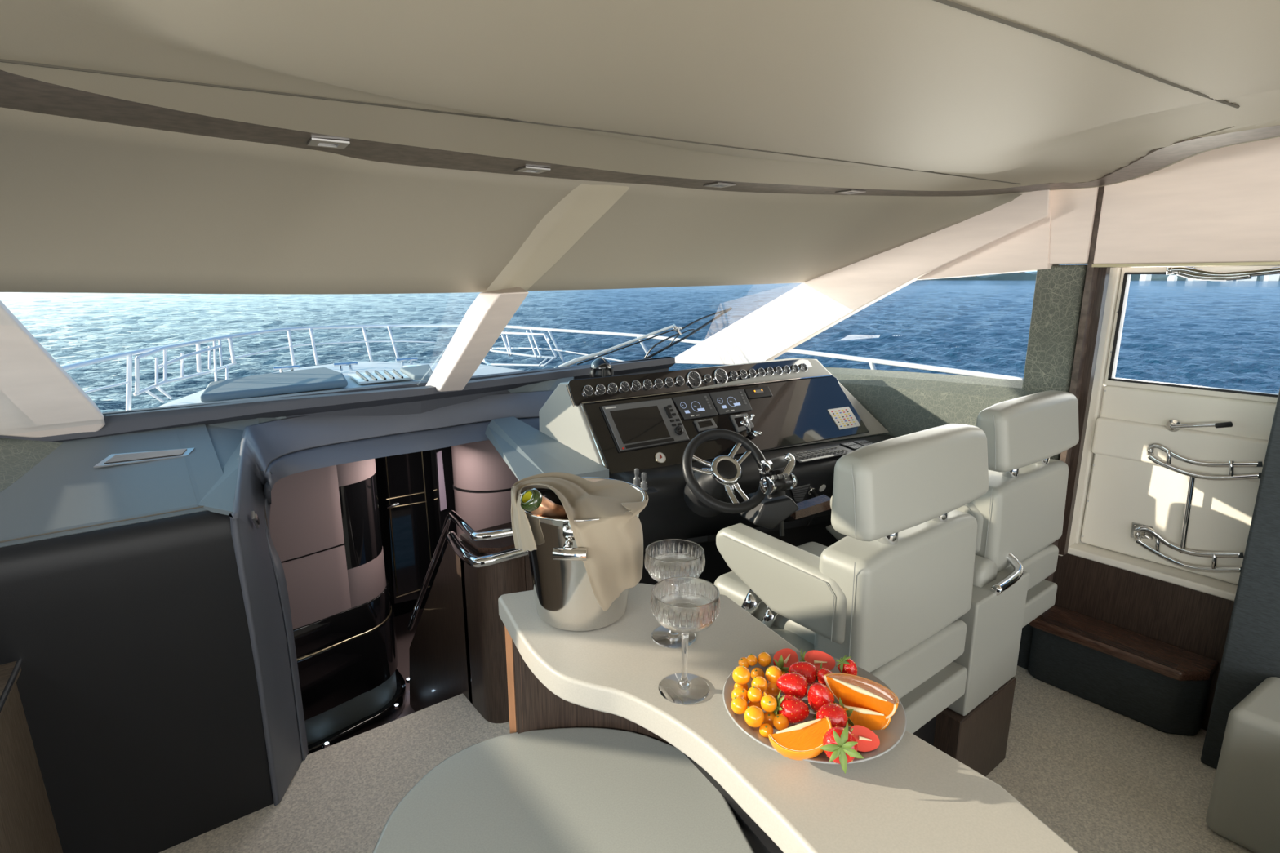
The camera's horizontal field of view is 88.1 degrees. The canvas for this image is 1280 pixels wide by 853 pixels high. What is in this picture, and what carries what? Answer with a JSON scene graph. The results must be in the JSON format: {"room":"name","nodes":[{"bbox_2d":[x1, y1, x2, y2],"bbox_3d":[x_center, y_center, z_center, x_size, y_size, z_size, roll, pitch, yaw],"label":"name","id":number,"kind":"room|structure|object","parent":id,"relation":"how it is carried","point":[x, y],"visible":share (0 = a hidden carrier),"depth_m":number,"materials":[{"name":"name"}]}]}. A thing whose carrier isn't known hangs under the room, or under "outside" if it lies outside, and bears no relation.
{"room":"control cabin","nodes":[
{"label":"control cabin","id":0,"kind":"room"},
{"bbox_2d":[374,457,428,617],"bbox_3d":[-1.339,0.671,3.987,2.300,1.550,0.050,-10,16,-37],"label":"wall","id":1,"kind":"structure","parent":0,"point":[401,608],"depth_m":3.83,"materials":[{"name":"black"}]},
{"bbox_2d":[394,608,423,720],"bbox_3d":[-0.859,1.427,3.526,2.300,0.375,1.610,-10,16,-37],"label":"floor","id":2,"kind":"structure","parent":0,"point":[404,637],"depth_m":3.65,"materials":[{"name":"black wood"}]},
{"bbox_2d":[269,458,406,755],"bbox_3d":[-1.289,0.661,2.976,0.362,1.350,0.903,0,13,0],"label":"cabinet","id":3,"kind":"object","parent":2,"relation":"on","point":[325,522],"visible":0.8,"depth_m":2.76,"materials":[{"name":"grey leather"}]},
{"bbox_2d":[383,450,439,604],"bbox_3d":[-1.176,0.528,3.450,0.269,0.833,0.088,-10,16,-37],"label":"door","id":4,"kind":"structure","parent":2,"relation":"on","point":[409,487],"depth_m":3.45,"materials":[{"name":"black"}]},
{"bbox_2d":[430,446,457,565],"bbox_3d":[-0.969,0.600,3.422,0.139,1.285,0.070,-10,16,-37],"label":"post","id":5,"kind":"object","parent":2,"relation":"on","point":[442,458],"visible":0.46,"depth_m":3.32,"materials":[{"name":"black"}]},
{"bbox_2d":[408,522,533,723],"bbox_3d":[-0.646,0.971,2.853,0.450,1.360,0.990,-10,16,-37],"label":"bulkhead","id":6,"kind":"object","parent":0,"point":[457,647],"visible":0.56,"depth_m":2.40,"materials":[{"name":"brown wood"}]},
{"bbox_2d":[407,510,528,631],"bbox_3d":[-0.687,0.620,2.569,0.284,0.752,0.971,-10,16,-37],"label":"grab rail","id":7,"kind":"object","parent":6,"relation":"attached to","point":[476,562],"visible":0.87,"depth_m":2.18,"materials":[{"name":"silver metal"}]},
{"bbox_2d":[285,368,668,417],"bbox_3d":[-0.988,-0.068,2.496,3.058,0.143,0.174,-10,16,-39],"label":"wall","id":8,"kind":"structure","parent":0,"point":[420,406],"depth_m":2.51,"materials":[{"name":"grey leather"}]},
{"bbox_2d":[0,438,63,492],"bbox_3d":[-1.687,0.179,1.512,0.590,0.230,0.640,-10,16,-37],"label":"trim","id":9,"kind":"structure","parent":8,"relation":"attached to","point":[18,457],"depth_m":1.80,"materials":[{"name":"fabric"}]},
{"bbox_2d":[0,300,105,437],"bbox_3d":[-1.768,-0.163,1.506,0.795,0.605,0.633,-10,16,-37],"label":"trim","id":10,"kind":"structure","parent":8,"relation":"attached to","point":[38,398],"depth_m":1.76,"materials":[{"name":"plastic"}]},
{"bbox_2d":[0,356,675,442],"bbox_3d":[-0.965,-0.094,2.460,3.059,0.090,0.190,-10,16,-39],"label":"trim","id":11,"kind":"structure","parent":8,"relation":"attached to","point":[121,422],"depth_m":2.31,"materials":[{"name":"grey leather"}]},
{"bbox_2d":[426,286,528,391],"bbox_3d":[-0.602,-0.285,2.313,0.132,0.404,0.761,-10,16,-37],"label":"trim","id":12,"kind":"structure","parent":8,"relation":"attached to","point":[489,314],"depth_m":2.19,"materials":[{"name":"plastic"}]},
{"bbox_3d":[-0.072,-0.444,2.892,1.743,0.404,0.630,-10,16,-37],"label":"window","id":13,"kind":"structure","parent":8,"relation":"in","visible":0},
{"bbox_2d":[554,306,732,368],"bbox_3d":[0.028,-0.475,3.560,1.059,0.315,0.112,-6,14,-25],"label":"windshield wiper","id":14,"kind":"object","parent":13,"relation":"attached to","point":[676,328],"visible":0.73,"depth_m":3.56,"materials":[{"name":"silver metal"}]},
{"bbox_2d":[451,440,518,538],"bbox_3d":[-0.537,0.716,3.398,0.750,1.620,0.157,-5,14,-22],"label":"wall","id":15,"kind":"structure","parent":0,"point":[483,482],"depth_m":3.16,"materials":[{"name":"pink leather"}]},
{"bbox_2d":[0,106,1022,293],"bbox_3d":[-0.177,-0.536,1.758,3.295,0.366,1.047,-10,16,-37],"label":"ceiling","id":16,"kind":"structure","parent":0,"point":[86,206],"depth_m":1.71,"materials":[{"name":"beige"}]},
{"bbox_2d":[485,183,629,291],"bbox_3d":[-0.261,-0.587,2.081,0.461,0.351,0.135,1,13,6],"label":"trim","id":17,"kind":"structure","parent":16,"relation":"attached to","point":[560,228],"depth_m":2.06,"materials":[{"name":"beige"}]},
{"bbox_2d":[0,0,1279,191],"bbox_3d":[1.075,-0.390,0.362,2.763,0.064,3.767,-10,16,-37],"label":"ceiling","id":18,"kind":"structure","parent":0,"point":[917,85],"depth_m":0.95,"materials":[{"name":"beige"}]},
{"bbox_2d":[0,58,1021,184],"bbox_3d":[0.122,-0.646,1.524,2.644,0.061,0.168,-8,15,-33],"label":"trim","id":19,"kind":"structure","parent":18,"relation":"attached to","point":[39,64],"depth_m":1.20,"materials":[{"name":"grey"}]},
{"bbox_2d":[933,0,1239,108],"bbox_3d":[0.680,-0.517,0.933,1.088,0.034,0.035,-9,15,-34],"label":"trim","id":20,"kind":"structure","parent":18,"relation":"attached to","point":[948,2],"depth_m":0.83,"materials":[{"name":"grey"}]},
{"bbox_2d":[159,665,1254,852],"bbox_3d":[0.848,1.366,1.108,3.900,0.050,4.190,-10,16,-37],"label":"floor","id":21,"kind":"structure","parent":0,"point":[1103,780],"depth_m":2.10,"materials":[{"name":"carpet"}]},
{"bbox_2d":[0,659,62,852],"bbox_3d":[-1.306,0.978,1.120,0.485,0.702,1.580,-10,16,-37],"label":"base cabinet","id":22,"kind":"object","parent":21,"relation":"on","point":[27,822],"visible":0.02,"depth_m":1.46,"materials":[{"name":"brown wood"}]},
{"bbox_2d":[0,377,573,852],"bbox_3d":[-1.058,0.524,2.193,2.327,1.121,0.724,-10,16,-37],"label":"console","id":23,"kind":"object","parent":21,"relation":"on","point":[122,607],"visible":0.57,"depth_m":1.69,"materials":[{"name":"grey leather"}]},
{"bbox_2d":[93,448,195,467],"bbox_3d":[-1.411,0.086,1.890,0.236,0.026,0.059,-10,16,-37],"label":"vent grille","id":24,"kind":"object","parent":23,"relation":"attached to","point":[113,460],"visible":1,"depth_m":1.88,"materials":[{"name":"silver metal"}]},
{"bbox_2d":[228,390,554,806],"bbox_3d":[-0.841,0.478,2.481,0.528,1.084,1.442,8,15,33],"label":"surround","id":25,"kind":"object","parent":21,"relation":"on","point":[270,451],"visible":0.91,"depth_m":2.10,"materials":[{"name":"grey plastic"}]},
{"bbox_2d":[484,416,608,480],"bbox_3d":[-0.424,0.100,2.322,0.306,0.128,0.660,-10,16,-37],"label":"panel","id":26,"kind":"object","parent":25,"relation":"attached to","point":[527,451],"visible":0.81,"depth_m":2.27,"materials":[{"name":"grey leather"}]},
{"bbox_2d":[372,728,755,852],"bbox_3d":[0.112,1.039,0.782,0.577,0.730,1.308,-10,16,-37],"label":"table","id":27,"kind":"object","parent":21,"relation":"on","point":[558,790],"visible":0.89,"depth_m":1.06,"materials":[{"name":"beige"}]},
{"bbox_2d":[538,358,894,585],"bbox_3d":[0.447,0.372,2.660,1.460,1.212,0.986,-10,16,-37],"label":"console","id":28,"kind":"object","parent":21,"relation":"on","point":[640,428],"visible":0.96,"depth_m":2.44,"materials":[{"name":"grey plastic"}]},
{"bbox_2d":[589,356,613,377],"bbox_3d":[-0.172,-0.263,2.933,0.111,0.093,0.106,-10,16,-37],"label":"compass","id":29,"kind":"object","parent":28,"relation":"attached to","point":[601,366],"visible":0.98,"depth_m":2.90,"materials":[{"name":"silver metal"}]},
{"bbox_2d":[681,428,769,517],"bbox_3d":[0.238,0.164,2.073,0.277,0.299,0.300,-10,16,-37],"label":"steering wheel","id":30,"kind":"object","parent":28,"relation":"attached to","point":[708,492],"visible":0.93,"depth_m":2.03,"materials":[{"name":"black leather"}]},
{"bbox_2d":[740,413,761,438],"bbox_3d":[0.403,0.005,2.308,0.068,0.177,0.439,3,13,14],"label":"lever","id":31,"kind":"object","parent":28,"relation":"attached to","point":[749,432],"visible":1,"depth_m":2.10,"materials":[{"name":"silver metal"}]},
{"bbox_2d":[608,435,894,551],"bbox_3d":[0.474,0.250,2.579,1.447,0.354,0.357,-7,14,-27],"label":"shelf","id":32,"kind":"object","parent":28,"relation":"attached to","point":[666,515],"depth_m":2.40,"materials":[{"name":"black"}]},
{"bbox_2d":[757,453,797,498],"bbox_3d":[0.414,0.151,1.998,0.132,0.140,0.108,-10,16,-37],"label":"throttle lever","id":33,"kind":"object","parent":28,"relation":"attached to","point":[776,485],"visible":1,"depth_m":1.97,"materials":[{"name":"silver metal"}]},
{"bbox_2d":[791,484,809,502],"bbox_3d":[0.596,0.260,2.499,0.102,0.086,0.048,-10,16,-37],"label":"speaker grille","id":34,"kind":"object","parent":28,"relation":"attached to","point":[798,494],"depth_m":2.50,"materials":[{"name":"black plastic"}]},
{"bbox_2d":[807,487,818,526],"bbox_3d":[0.671,0.313,2.556,0.037,0.160,0.052,-10,16,-37],"label":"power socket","id":35,"kind":"object","parent":28,"relation":"attached to","point":[811,491],"depth_m":2.56,"materials":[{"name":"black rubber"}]},
{"bbox_2d":[497,583,1078,852],"bbox_3d":[0.328,0.903,0.820,0.380,0.980,1.546,-10,16,-37],"label":"countertop","id":36,"kind":"structure","parent":21,"relation":"on","point":[914,797],"depth_m":0.84,"materials":[{"name":"white stone"}]},
{"bbox_2d":[520,477,645,631],"bbox_3d":[-0.098,0.221,1.133,0.222,0.211,0.232,-10,16,-37],"label":"ice bucket","id":37,"kind":"object","parent":36,"relation":"on","point":[565,598],"visible":0.52,"depth_m":1.07,"materials":[{"name":"silver metal"}]},
{"bbox_2d":[520,488,568,519],"bbox_3d":[-0.117,0.169,1.089,0.181,0.171,0.073,-10,16,-37],"label":"champagne bottle","id":38,"kind":"object","parent":37,"relation":"in","point":[532,500],"visible":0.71,"depth_m":1.02,"materials":[{"name":"green glass"}]},
{"bbox_2d":[511,471,648,611],"bbox_3d":[-0.109,0.186,1.123,0.245,0.176,0.226,2,13,11],"label":"linen napkin","id":39,"kind":"object","parent":37,"relation":"on","point":[614,542],"visible":1,"depth_m":1.05,"materials":[{"name":"beige fabric"}]},
{"bbox_2d":[644,538,705,648],"bbox_3d":[0.055,0.269,1.063,0.097,0.151,0.097,-10,16,-37],"label":"coupe glass","id":40,"kind":"object","parent":36,"relation":"on","point":[664,559],"visible":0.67,"depth_m":1.06,"materials":[{"name":"clear glass"}]},
{"bbox_2d":[650,576,720,704],"bbox_3d":[0.063,0.300,0.925,0.097,0.151,0.097,-10,16,-37],"label":"coupe glass","id":41,"kind":"object","parent":36,"relation":"on","point":[685,606],"visible":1,"depth_m":0.92,"materials":[{"name":"clear glass"}]},
{"bbox_2d":[722,652,906,764],"bbox_3d":[0.229,0.374,0.885,0.236,0.020,0.236,-10,16,-37],"label":"dinner plate","id":42,"kind":"object","parent":36,"relation":"on","point":[890,737],"visible":0.29,"depth_m":0.84,"materials":[{"name":"grey ceramic"}]},
{"bbox_2d":[730,696,747,714],"bbox_3d":[0.128,0.360,0.854,0.022,0.022,0.021,-10,16,-37],"label":"berry","id":43,"kind":"object","parent":42,"relation":"on","point":[739,704],"visible":0.99,"depth_m":0.85,"materials":[{"name":"orange food"}]},
{"bbox_2d":[731,686,748,702],"bbox_3d":[0.133,0.357,0.877,0.023,0.023,0.023,-10,16,-37],"label":"berry","id":44,"kind":"object","parent":42,"relation":"on","point":[740,691],"visible":0.76,"depth_m":0.87,"materials":[{"name":"orange food"}]},
{"bbox_2d":[733,683,748,690],"bbox_3d":[0.139,0.360,0.912,0.019,0.020,0.020,-10,16,-37],"label":"berry","id":45,"kind":"object","parent":42,"relation":"on","point":[735,685],"visible":0.26,"depth_m":0.91,"materials":[{"name":"orange food"}]},
{"bbox_2d":[732,666,751,685],"bbox_3d":[0.138,0.338,0.900,0.025,0.026,0.025,-10,16,-37],"label":"berry","id":46,"kind":"object","parent":45,"relation":"on","point":[741,675],"visible":1,"depth_m":0.89,"materials":[{"name":"orange food"}]},
{"bbox_2d":[743,706,764,728],"bbox_3d":[0.144,0.365,0.833,0.025,0.025,0.025,-10,16,-37],"label":"berry","id":47,"kind":"object","parent":42,"relation":"on","point":[753,716],"visible":1,"depth_m":0.82,"materials":[{"name":"orange food"}]},
{"bbox_2d":[747,701,762,710],"bbox_3d":[0.152,0.371,0.874,0.021,0.022,0.021,-10,16,-37],"label":"berry","id":48,"kind":"object","parent":42,"relation":"on","point":[749,704],"visible":0.42,"depth_m":0.87,"materials":[{"name":"orange food"}]},
{"bbox_2d":[746,686,763,702],"bbox_3d":[0.151,0.351,0.867,0.020,0.022,0.020,-10,16,-37],"label":"berry","id":49,"kind":"object","parent":48,"relation":"on","point":[754,694],"visible":1,"depth_m":0.86,"materials":[{"name":"orange food"}]},
{"bbox_2d":[751,675,767,693],"bbox_3d":[0.160,0.346,0.887,0.022,0.022,0.022,-10,16,-37],"label":"berry","id":50,"kind":"object","parent":42,"relation":"on","point":[759,682],"visible":0.84,"depth_m":0.88,"materials":[{"name":"orange food"}]},
{"bbox_2d":[757,651,771,666],"bbox_3d":[0.181,0.339,0.963,0.020,0.020,0.020,-10,16,-37],"label":"berry","id":51,"kind":"object","parent":42,"relation":"on","point":[764,660],"visible":1,"depth_m":0.96,"materials":[{"name":"orange food"}]},
{"bbox_2d":[759,723,773,737],"bbox_3d":[0.158,0.381,0.828,0.018,0.018,0.018,-10,16,-37],"label":"berry","id":52,"kind":"object","parent":42,"relation":"on","point":[766,729],"visible":0.92,"depth_m":0.82,"materials":[{"name":"orange food"}]},
{"bbox_2d":[763,711,775,727],"bbox_3d":[0.168,0.377,0.852,0.019,0.020,0.019,-10,16,-37],"label":"berry","id":53,"kind":"object","parent":42,"relation":"on","point":[769,717],"visible":0.75,"depth_m":0.85,"materials":[{"name":"orange food"}]},
{"bbox_2d":[760,694,777,712],"bbox_3d":[0.165,0.355,0.848,0.021,0.021,0.021,-10,16,-37],"label":"berry","id":54,"kind":"object","parent":53,"relation":"on","point":[768,702],"visible":1,"depth_m":0.84,"materials":[{"name":"orange food"}]},
{"bbox_2d":[763,690,775,697],"bbox_3d":[0.177,0.366,0.903,0.018,0.018,0.018,-10,16,-37],"label":"berry","id":55,"kind":"object","parent":42,"relation":"on","point":[766,692],"visible":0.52,"depth_m":0.90,"materials":[{"name":"orange food"}]},
{"bbox_2d":[766,681,781,696],"bbox_3d":[0.183,0.357,0.902,0.020,0.020,0.020,-10,16,-37],"label":"berry","id":56,"kind":"object","parent":55,"relation":"on","point":[772,689],"visible":0.66,"depth_m":0.89,"materials":[{"name":"orange food"}]},
{"bbox_2d":[765,666,782,682],"bbox_3d":[0.184,0.341,0.908,0.023,0.024,0.023,-10,16,-37],"label":"berry","id":57,"kind":"object","parent":56,"relation":"on","point":[772,673],"visible":0.83,"depth_m":0.90,"materials":[{"name":"orange food"}]},
{"bbox_2d":[773,714,788,730],"bbox_3d":[0.177,0.373,0.833,0.020,0.020,0.020,-10,16,-37],"label":"berry","id":58,"kind":"object","parent":42,"relation":"on","point":[780,722],"visible":0.91,"depth_m":0.83,"materials":[{"name":"orange food"}]},
{"bbox_2d":[768,648,799,673],"bbox_3d":[0.214,0.343,0.961,0.050,0.049,0.040,-10,16,-37],"label":"strawberry","id":59,"kind":"object","parent":42,"relation":"on","point":[783,659],"visible":0.67,"depth_m":0.96,"materials":[{"name":"red food"}]},
{"bbox_2d":[773,689,809,724],"bbox_3d":[0.194,0.360,0.850,0.046,0.039,0.039,-1,13,-2],"label":"strawberry","id":60,"kind":"object","parent":42,"relation":"on","point":[793,708],"visible":0.94,"depth_m":0.84,"materials":[{"name":"red food"}]},
{"bbox_2d":[776,671,808,699],"bbox_3d":[0.203,0.347,0.886,0.042,0.036,0.035,0,13,2],"label":"strawberry","id":61,"kind":"object","parent":42,"relation":"on","point":[795,684],"visible":0.91,"depth_m":0.87,"materials":[{"name":"red food"}]},
{"bbox_2d":[768,716,831,760],"bbox_3d":[0.196,0.381,0.786,0.079,0.043,0.039,-3,13,-15],"label":"wedge","id":62,"kind":"object","parent":42,"relation":"on","point":[802,741],"visible":0.93,"depth_m":0.78,"materials":[{"name":"orange food"}]},
{"bbox_2d":[788,661,822,686],"bbox_3d":[0.230,0.345,0.920,0.045,0.036,0.038,3,13,12],"label":"strawberry","id":63,"kind":"object","parent":42,"relation":"on","point":[806,668],"visible":0.73,"depth_m":0.91,"materials":[{"name":"red food"}]},
{"bbox_2d":[799,648,835,672],"bbox_3d":[0.254,0.339,0.949,0.049,0.042,0.040,6,14,25],"label":"strawberry","id":64,"kind":"object","parent":42,"relation":"on","point":[815,658],"visible":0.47,"depth_m":0.95,"materials":[{"name":"red food"}]},
{"bbox_2d":[807,682,834,718],"bbox_3d":[0.239,0.357,0.867,0.042,0.049,0.034,-5,14,-22],"label":"strawberry","id":65,"kind":"object","parent":42,"relation":"on","point":[819,695],"visible":0.75,"depth_m":0.85,"materials":[{"name":"red food"}]},
{"bbox_2d":[816,697,854,728],"bbox_3d":[0.243,0.365,0.828,0.049,0.036,0.041,-10,16,-37],"label":"strawberry","id":66,"kind":"object","parent":42,"relation":"on","point":[837,713],"visible":0.73,"depth_m":0.82,"materials":[{"name":"red food"}]},
{"bbox_2d":[818,724,864,773],"bbox_3d":[0.229,0.369,0.770,0.048,0.050,0.055,1,13,2],"label":"strawberry","id":67,"kind":"object","parent":42,"relation":"on","point":[840,745],"visible":1,"depth_m":0.76,"materials":[{"name":"red food"}]},
{"bbox_2d":[835,655,857,675],"bbox_3d":[0.290,0.337,0.927,0.030,0.033,0.027,-3,13,-14],"label":"strawberry","id":68,"kind":"object","parent":42,"relation":"on","point":[846,664],"visible":0.86,"depth_m":0.92,"materials":[{"name":"red food"}]},
{"bbox_2d":[823,672,898,719],"bbox_3d":[0.295,0.355,0.870,0.097,0.046,0.046,11,17,40],"label":"wedge","id":69,"kind":"object","parent":42,"relation":"on","point":[854,691],"visible":0.95,"depth_m":0.86,"materials":[{"name":"orange food"}]},
{"bbox_2d":[846,721,879,752],"bbox_3d":[0.268,0.377,0.803,0.042,0.031,0.031,-1,13,-4],"label":"strawberry","id":70,"kind":"object","parent":42,"relation":"on","point":[868,741],"visible":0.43,"depth_m":0.80,"materials":[{"name":"red food"}]},
{"bbox_2d":[843,705,891,730],"bbox_3d":[0.289,0.375,0.858,0.067,0.033,0.030,5,14,21],"label":"wedge","id":71,"kind":"object","parent":42,"relation":"on","point":[869,719],"visible":0.57,"depth_m":0.84,"materials":[{"name":"orange food"}]},
{"bbox_2d":[912,552,1029,777],"bbox_3d":[0.769,0.733,2.110,0.710,0.748,0.554,-10,16,-37],"label":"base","id":72,"kind":"object","parent":21,"relation":"on","point":[973,730],"visible":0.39,"depth_m":1.98,"materials":[{"name":"grey leather"}]},
{"bbox_2d":[714,423,988,733],"bbox_3d":[0.527,0.367,1.862,0.590,0.800,0.618,-10,16,-37],"label":"chair","id":73,"kind":"object","parent":72,"relation":"on","point":[891,595],"visible":0.75,"depth_m":1.60,"materials":[{"name":"grey leather"}]},
{"bbox_2d":[714,542,827,644],"bbox_3d":[0.519,0.507,1.946,0.480,0.140,0.420,-10,16,-37],"label":"armrest","id":74,"kind":"object","parent":73,"relation":"on","point":[730,584],"depth_m":1.86,"materials":[{"name":"grey leather"}]},
{"bbox_2d":[826,390,1079,627],"bbox_3d":[1.107,0.252,2.378,0.585,0.800,0.618,-10,16,-37],"label":"chair","id":75,"kind":"object","parent":72,"relation":"on","point":[1020,513],"visible":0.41,"depth_m":2.08,"materials":[{"name":"grey leather"}]},
{"bbox_2d":[1027,604,1219,736],"bbox_3d":[1.734,0.900,2.442,0.205,0.277,0.550,-10,16,-37],"label":"step","id":76,"kind":"structure","parent":21,"relation":"on","point":[1162,686],"depth_m":2.38,"materials":[{"name":"black"}]},
{"bbox_2d":[1205,676,1279,852],"bbox_3d":[1.784,1.071,1.258,1.135,0.460,1.169,-10,16,-37],"label":"sofa","id":77,"kind":"object","parent":21,"relation":"on","point":[1244,806],"visible":1,"depth_m":1.81,"materials":[{"name":"grey leather"}]},
{"bbox_2d":[1017,624,1033,670],"bbox_3d":[1.114,0.527,3.234,0.060,0.660,1.580,-10,16,-37],"label":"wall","id":78,"kind":"structure","parent":0,"point":[1027,631],"depth_m":2.68,"materials":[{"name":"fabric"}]},
{"bbox_2d":[809,137,1279,768],"bbox_3d":[2.038,0.083,1.964,0.350,2.080,4.482,-10,16,-37],"label":"wall","id":79,"kind":"structure","parent":0,"point":[1221,205],"depth_m":2.07,"materials":[{"name":"fabric"}]},
{"bbox_2d":[0,69,1279,195],"bbox_3d":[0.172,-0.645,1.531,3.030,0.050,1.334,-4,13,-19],"label":"trim","id":80,"kind":"structure","parent":79,"relation":"attached to","point":[19,92],"depth_m":1.48,"materials":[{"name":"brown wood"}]},
{"bbox_2d":[306,137,350,148],"bbox_3d":[-0.654,-0.596,1.388,0.072,0.011,0.072,-8,15,-32],"label":"recessed light","id":81,"kind":"object","parent":80,"relation":"attached to","point":[318,142],"visible":0.98,"depth_m":1.38,"materials":[{"name":"silver metal"}]},
{"bbox_2d":[514,165,550,173],"bbox_3d":[-0.287,-0.686,1.763,0.072,0.011,0.072,-9,15,-34],"label":"recessed light","id":82,"kind":"object","parent":80,"relation":"attached to","point":[524,169],"visible":0.93,"depth_m":1.75,"materials":[{"name":"silver metal"}]},
{"bbox_2d":[675,189,1051,364],"bbox_3d":[0.842,-0.629,3.166,0.100,0.840,2.001,-10,16,-37],"label":"windshield pillar","id":83,"kind":"structure","parent":79,"relation":"attached to","point":[815,305],"depth_m":2.96,"materials":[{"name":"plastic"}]},
{"bbox_2d":[1022,264,1087,460],"bbox_3d":[1.547,0.047,2.543,0.100,1.298,0.160,-10,16,-37],"label":"trim","id":84,"kind":"structure","parent":79,"relation":"attached to","point":[1059,290],"depth_m":2.42,"materials":[{"name":"fabric"}]},
{"bbox_2d":[1048,186,1098,264],"bbox_3d":[1.530,-0.730,2.349,0.100,0.300,0.170,-10,16,-37],"label":"trim","id":85,"kind":"structure","parent":79,"relation":"attached to","point":[1073,211],"depth_m":2.31,"materials":[{"name":"fabric"}]},
{"bbox_2d":[1044,186,1104,582],"bbox_3d":[1.575,-0.087,2.405,0.045,1.620,0.020,-10,16,-37],"label":"trim","id":86,"kind":"structure","parent":79,"relation":"attached to","point":[1091,272],"depth_m":2.33,"materials":[{"name":"brown wood"}]},
{"bbox_2d":[1057,266,1110,555],"bbox_3d":[1.614,-0.042,2.430,0.035,1.080,0.045,-10,16,-37],"label":"trim","id":87,"kind":"structure","parent":79,"relation":"attached to","point":[1103,276],"depth_m":2.40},
{"bbox_2d":[1057,267,1121,555],"bbox_3d":[1.647,-0.060,2.558,0.175,1.100,0.193,-10,16,-37],"label":"trim","id":88,"kind":"structure","parent":79,"relation":"attached to","point":[1099,384],"depth_m":2.48,"materials":[{"name":"white plastic"}]},
{"bbox_2d":[1080,266,1279,584],"bbox_3d":[1.956,-0.004,2.193,0.141,1.090,0.765,-10,16,-37],"label":"door","id":89,"kind":"structure","parent":79,"relation":"in","point":[1126,487],"depth_m":2.33,"materials":[{"name":"white plastic"}]},
{"bbox_2d":[1179,476,1195,553],"bbox_3d":[1.902,0.304,2.300,0.017,0.285,0.028,-10,16,-37],"label":"rod","id":90,"kind":"object","parent":89,"relation":"attached to","point":[1192,480],"visible":1,"depth_m":2.29,"materials":[{"name":"silver metal"}]},
{"bbox_2d":[1091,262,1279,267],"bbox_3d":[2.043,-0.443,1.786,0.175,0.009,1.385,-10,16,-37],"label":"trim","id":91,"kind":"structure","parent":79,"relation":"attached to","point":[1231,264],"depth_m":2.07,"materials":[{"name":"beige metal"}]},
{"bbox_2d":[1052,553,1234,730],"bbox_3d":[1.890,0.790,2.425,0.040,0.500,0.730,-10,16,-37],"label":"wall","id":92,"kind":"structure","parent":0,"point":[1195,621],"depth_m":2.41,"materials":[{"name":"brown wood"}]},
{"bbox_2d":[1067,542,1237,601],"bbox_3d":[1.922,0.527,2.391,0.160,0.028,0.730,-10,16,-37],"label":"trim","id":93,"kind":"structure","parent":92,"relation":"on","point":[1224,589],"depth_m":2.38,"materials":[{"name":"white"}]},
{"label":"outside","id":94,"kind":"structure","parent":0,"visible":0},
{"bbox_2d":[0,280,1279,413],"bbox_3d":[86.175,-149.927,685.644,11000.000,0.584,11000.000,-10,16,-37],"label":"sea","id":95,"kind":"structure","parent":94,"point":[1215,334],"depth_m":43.62,"materials":[{"name":"blue liquid"}]},
{"bbox_2d":[158,361,522,407],"bbox_3d":[-2.540,0.863,6.313,3.750,2.460,4.540,-10,16,-37],"label":"foredeck","id":96,"kind":"object","parent":95,"relation":"on","point":[362,366],"visible":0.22,"depth_m":7.26,"materials":[{"name":"white plastic"}]},
{"bbox_2d":[200,367,347,402],"bbox_3d":[-3.380,-0.406,6.098,1.240,0.070,1.230,-10,16,-37],"label":"sun pad","id":97,"kind":"object","parent":96,"relation":"on","point":[321,378],"visible":0.99,"depth_m":5.85,"materials":[{"name":"grey"}]},
{"bbox_2d":[347,368,413,383],"bbox_3d":[-2.581,-0.512,6.647,0.555,0.038,0.672,-8,15,-30],"label":"deck hatch","id":98,"kind":"object","parent":96,"relation":"on","point":[366,377],"visible":0.96,"depth_m":6.53,"materials":[{"name":"white"}]},
{"bbox_2d":[400,364,432,380],"bbox_3d":[-2.180,-0.504,6.444,0.284,0.150,1.274,-5,13,-20],"label":"windlass","id":99,"kind":"object","parent":96,"relation":"on","point":[416,372],"visible":0.79,"depth_m":6.16,"materials":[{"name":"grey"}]},
{"bbox_2d":[61,324,1023,410],"bbox_3d":[-1.110,-0.477,5.699,5.748,0.490,5.077,-2,13,-9],"label":"bow rail","id":100,"kind":"object","parent":96,"relation":"on","point":[129,354],"visible":0.77,"depth_m":6.16,"materials":[{"name":"silver metal"}]},
{"bbox_2d":[133,337,236,402],"bbox_3d":[-3.889,-0.523,5.766,0.120,0.449,1.682,-1,13,-6],"label":"gate","id":101,"kind":"object","parent":100,"relation":"attached to","point":[137,392],"visible":0.94,"depth_m":5.42,"materials":[{"name":"silver metal"}]},
{"bbox_2d":[482,328,556,366],"bbox_3d":[-1.389,-0.890,7.540,1.187,0.449,0.196,8,15,33],"label":"gate","id":102,"kind":"object","parent":100,"relation":"attached to","point":[548,340],"visible":0.87,"depth_m":7.43,"materials":[{"name":"silver metal"}]},
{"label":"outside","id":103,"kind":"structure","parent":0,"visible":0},
{"bbox_2d":[1130,274,1279,280],"bbox_3d":[978.460,-240.472,1045.838,108.578,21.253,511.850,-10,16,-37],"label":"wooded headland","id":104,"kind":"structure","parent":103,"point":[1134,277],"depth_m":1125.61,"materials":[{"name":"green plant"}]},
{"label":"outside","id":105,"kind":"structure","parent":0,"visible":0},
{"bbox_2d":[925,271,1036,279],"bbox_3d":[631.061,-306.133,1339.383,224.998,21.253,419.250,-10,16,-37],"label":"shore","id":106,"kind":"structure","parent":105,"point":[1021,275],"depth_m":1291.47,"materials":[{"name":"green plant"}]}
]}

